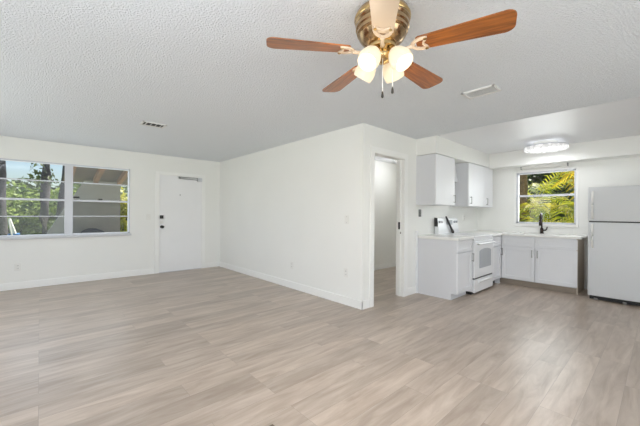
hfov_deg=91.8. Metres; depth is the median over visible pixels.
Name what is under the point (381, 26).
ceiling fan
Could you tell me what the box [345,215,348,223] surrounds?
blank plate
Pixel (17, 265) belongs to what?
wall outlet
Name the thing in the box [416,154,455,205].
upper cabinet
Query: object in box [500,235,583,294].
base cabinet
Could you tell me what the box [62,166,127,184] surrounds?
porch roof
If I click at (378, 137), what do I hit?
wall
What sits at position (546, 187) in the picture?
palm tree
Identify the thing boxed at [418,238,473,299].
base cabinet
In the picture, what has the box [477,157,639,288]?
wall
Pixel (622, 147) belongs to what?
soffit
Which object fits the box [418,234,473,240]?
countertop
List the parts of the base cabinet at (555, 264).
drawer, cabinet door, rail, drawer, cabinet door, panel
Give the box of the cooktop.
[441,232,492,237]
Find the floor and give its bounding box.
[0,266,639,425]
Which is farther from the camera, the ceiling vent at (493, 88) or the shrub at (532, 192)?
the shrub at (532, 192)
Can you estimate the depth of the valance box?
5.63 m
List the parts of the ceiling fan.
blade, blade, lamp shade, lamp shade, bulb, pull chain, blade, lamp shade, lamp shade, blade, blade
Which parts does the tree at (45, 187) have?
crown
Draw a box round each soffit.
[416,136,488,167]
[489,135,639,169]
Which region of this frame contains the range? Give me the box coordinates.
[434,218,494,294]
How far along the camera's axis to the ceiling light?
4.93 m
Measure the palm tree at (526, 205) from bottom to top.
1.765 m
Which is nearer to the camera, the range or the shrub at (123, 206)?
the range
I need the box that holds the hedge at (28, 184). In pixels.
[6,175,127,231]
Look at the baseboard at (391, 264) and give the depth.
7.09 m
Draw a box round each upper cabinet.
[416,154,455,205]
[450,162,492,206]
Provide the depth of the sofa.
7.50 m
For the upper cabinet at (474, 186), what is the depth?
5.63 m
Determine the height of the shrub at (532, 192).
3.477 m
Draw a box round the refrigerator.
[587,185,639,305]
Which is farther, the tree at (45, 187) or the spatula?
the tree at (45, 187)
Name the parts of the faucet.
spout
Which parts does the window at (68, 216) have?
sash rail, sash rail, sash rail, sill, sash rail, sash rail, sash rail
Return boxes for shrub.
[6,181,56,234]
[12,187,75,228]
[16,213,55,234]
[73,183,80,193]
[120,187,127,231]
[527,174,564,221]
[546,173,573,219]
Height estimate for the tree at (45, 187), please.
5.957 m
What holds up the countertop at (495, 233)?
on the base cabinet at (555, 264)
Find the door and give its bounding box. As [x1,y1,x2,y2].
[159,175,201,272]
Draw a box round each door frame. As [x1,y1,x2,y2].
[154,171,204,273]
[369,146,407,306]
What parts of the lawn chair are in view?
leg, backrest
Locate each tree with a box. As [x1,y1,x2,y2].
[0,160,7,235]
[28,163,54,233]
[55,165,64,220]
[519,171,573,221]
[519,201,573,222]
[527,171,572,221]
[527,172,571,218]
[552,171,573,188]
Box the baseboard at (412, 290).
[362,286,415,309]
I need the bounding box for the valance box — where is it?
[521,163,568,169]
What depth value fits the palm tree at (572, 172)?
7.68 m
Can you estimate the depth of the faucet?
5.60 m
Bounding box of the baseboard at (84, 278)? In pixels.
[0,261,218,290]
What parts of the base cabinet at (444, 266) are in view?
drawer, cabinet door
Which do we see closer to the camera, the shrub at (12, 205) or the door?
the door
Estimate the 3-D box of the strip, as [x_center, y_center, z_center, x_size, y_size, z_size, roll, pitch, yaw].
[1.533,0.772,4.916,0.028,0.985,0.030,0,0,-42]
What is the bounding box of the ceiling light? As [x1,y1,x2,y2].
[524,140,568,152]
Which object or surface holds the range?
on the floor
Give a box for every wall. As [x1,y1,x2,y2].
[0,136,219,283]
[46,181,119,233]
[219,123,368,309]
[368,125,476,298]
[374,160,395,264]
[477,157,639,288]
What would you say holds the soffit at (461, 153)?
attached to the ceiling
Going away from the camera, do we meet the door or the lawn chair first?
the door
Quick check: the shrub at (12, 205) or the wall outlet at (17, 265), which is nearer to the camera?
the wall outlet at (17, 265)
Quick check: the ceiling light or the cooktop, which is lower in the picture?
the cooktop
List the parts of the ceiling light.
mounting plate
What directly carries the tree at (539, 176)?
on the lawn
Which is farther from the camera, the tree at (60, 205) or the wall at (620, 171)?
the tree at (60, 205)
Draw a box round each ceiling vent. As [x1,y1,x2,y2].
[139,121,166,128]
[461,84,501,98]
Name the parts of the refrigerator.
handle, handle, fridge door, freezer door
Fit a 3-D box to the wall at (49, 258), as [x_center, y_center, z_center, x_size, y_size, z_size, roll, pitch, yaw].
[-2.404,0.019,7.318,10.150,2.440,0.150,0,0,-42]
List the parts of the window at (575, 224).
sill, meeting rail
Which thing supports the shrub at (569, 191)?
on the lawn
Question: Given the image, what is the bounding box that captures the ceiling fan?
[266,0,516,97]
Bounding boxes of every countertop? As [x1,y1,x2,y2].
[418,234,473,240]
[460,230,587,238]
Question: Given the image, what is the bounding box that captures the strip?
[415,231,417,292]
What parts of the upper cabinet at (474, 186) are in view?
door, door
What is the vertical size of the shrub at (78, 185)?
3.183 m
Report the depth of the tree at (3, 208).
8.07 m
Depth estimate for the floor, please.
2.74 m
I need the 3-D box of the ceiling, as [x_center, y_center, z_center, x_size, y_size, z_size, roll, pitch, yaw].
[0.862,-1.230,3.715,10.150,0.100,9.865,0,0,-42]
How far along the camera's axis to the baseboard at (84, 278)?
5.49 m
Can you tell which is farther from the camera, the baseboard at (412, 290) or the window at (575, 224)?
the window at (575, 224)
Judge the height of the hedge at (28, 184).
3.557 m
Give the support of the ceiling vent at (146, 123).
in the ceiling
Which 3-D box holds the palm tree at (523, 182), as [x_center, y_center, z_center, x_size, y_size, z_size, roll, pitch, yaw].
[5.836,-0.410,8.785,3.125,3.726,2.864,0,0,-42]
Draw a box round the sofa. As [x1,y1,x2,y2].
[81,228,103,232]
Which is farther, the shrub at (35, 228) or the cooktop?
the shrub at (35, 228)
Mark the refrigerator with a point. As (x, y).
(613, 211)
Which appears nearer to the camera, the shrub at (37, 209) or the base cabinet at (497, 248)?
the base cabinet at (497, 248)
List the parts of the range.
storage drawer, oven door, trim, oven handle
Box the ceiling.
[0,0,639,163]
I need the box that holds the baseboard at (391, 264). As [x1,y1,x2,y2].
[374,262,395,269]
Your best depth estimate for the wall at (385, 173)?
7.12 m
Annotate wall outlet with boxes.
[15,263,20,270]
[344,268,347,277]
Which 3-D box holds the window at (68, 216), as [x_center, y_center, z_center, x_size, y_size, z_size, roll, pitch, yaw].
[-4.407,-0.221,5.431,1.905,1.287,0.130,0,0,-42]
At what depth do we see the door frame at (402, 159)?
4.70 m
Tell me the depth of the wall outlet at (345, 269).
4.26 m
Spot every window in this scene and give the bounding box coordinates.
[0,158,130,239]
[514,166,578,227]
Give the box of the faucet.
[539,213,547,233]
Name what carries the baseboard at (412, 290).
attached to the wall at (378, 137)
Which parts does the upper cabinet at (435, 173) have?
cabinet door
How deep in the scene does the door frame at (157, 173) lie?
6.38 m
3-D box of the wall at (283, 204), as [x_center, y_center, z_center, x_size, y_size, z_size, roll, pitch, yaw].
[-0.853,0.029,5.688,0.134,2.440,4.349,0,0,-42]
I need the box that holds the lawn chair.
[7,218,19,234]
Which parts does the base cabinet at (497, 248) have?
drawer, cabinet door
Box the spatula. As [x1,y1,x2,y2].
[445,216,453,232]
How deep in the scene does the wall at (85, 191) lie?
7.73 m
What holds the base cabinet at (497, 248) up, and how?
on the floor
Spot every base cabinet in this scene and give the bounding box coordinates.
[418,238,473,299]
[491,236,502,282]
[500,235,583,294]

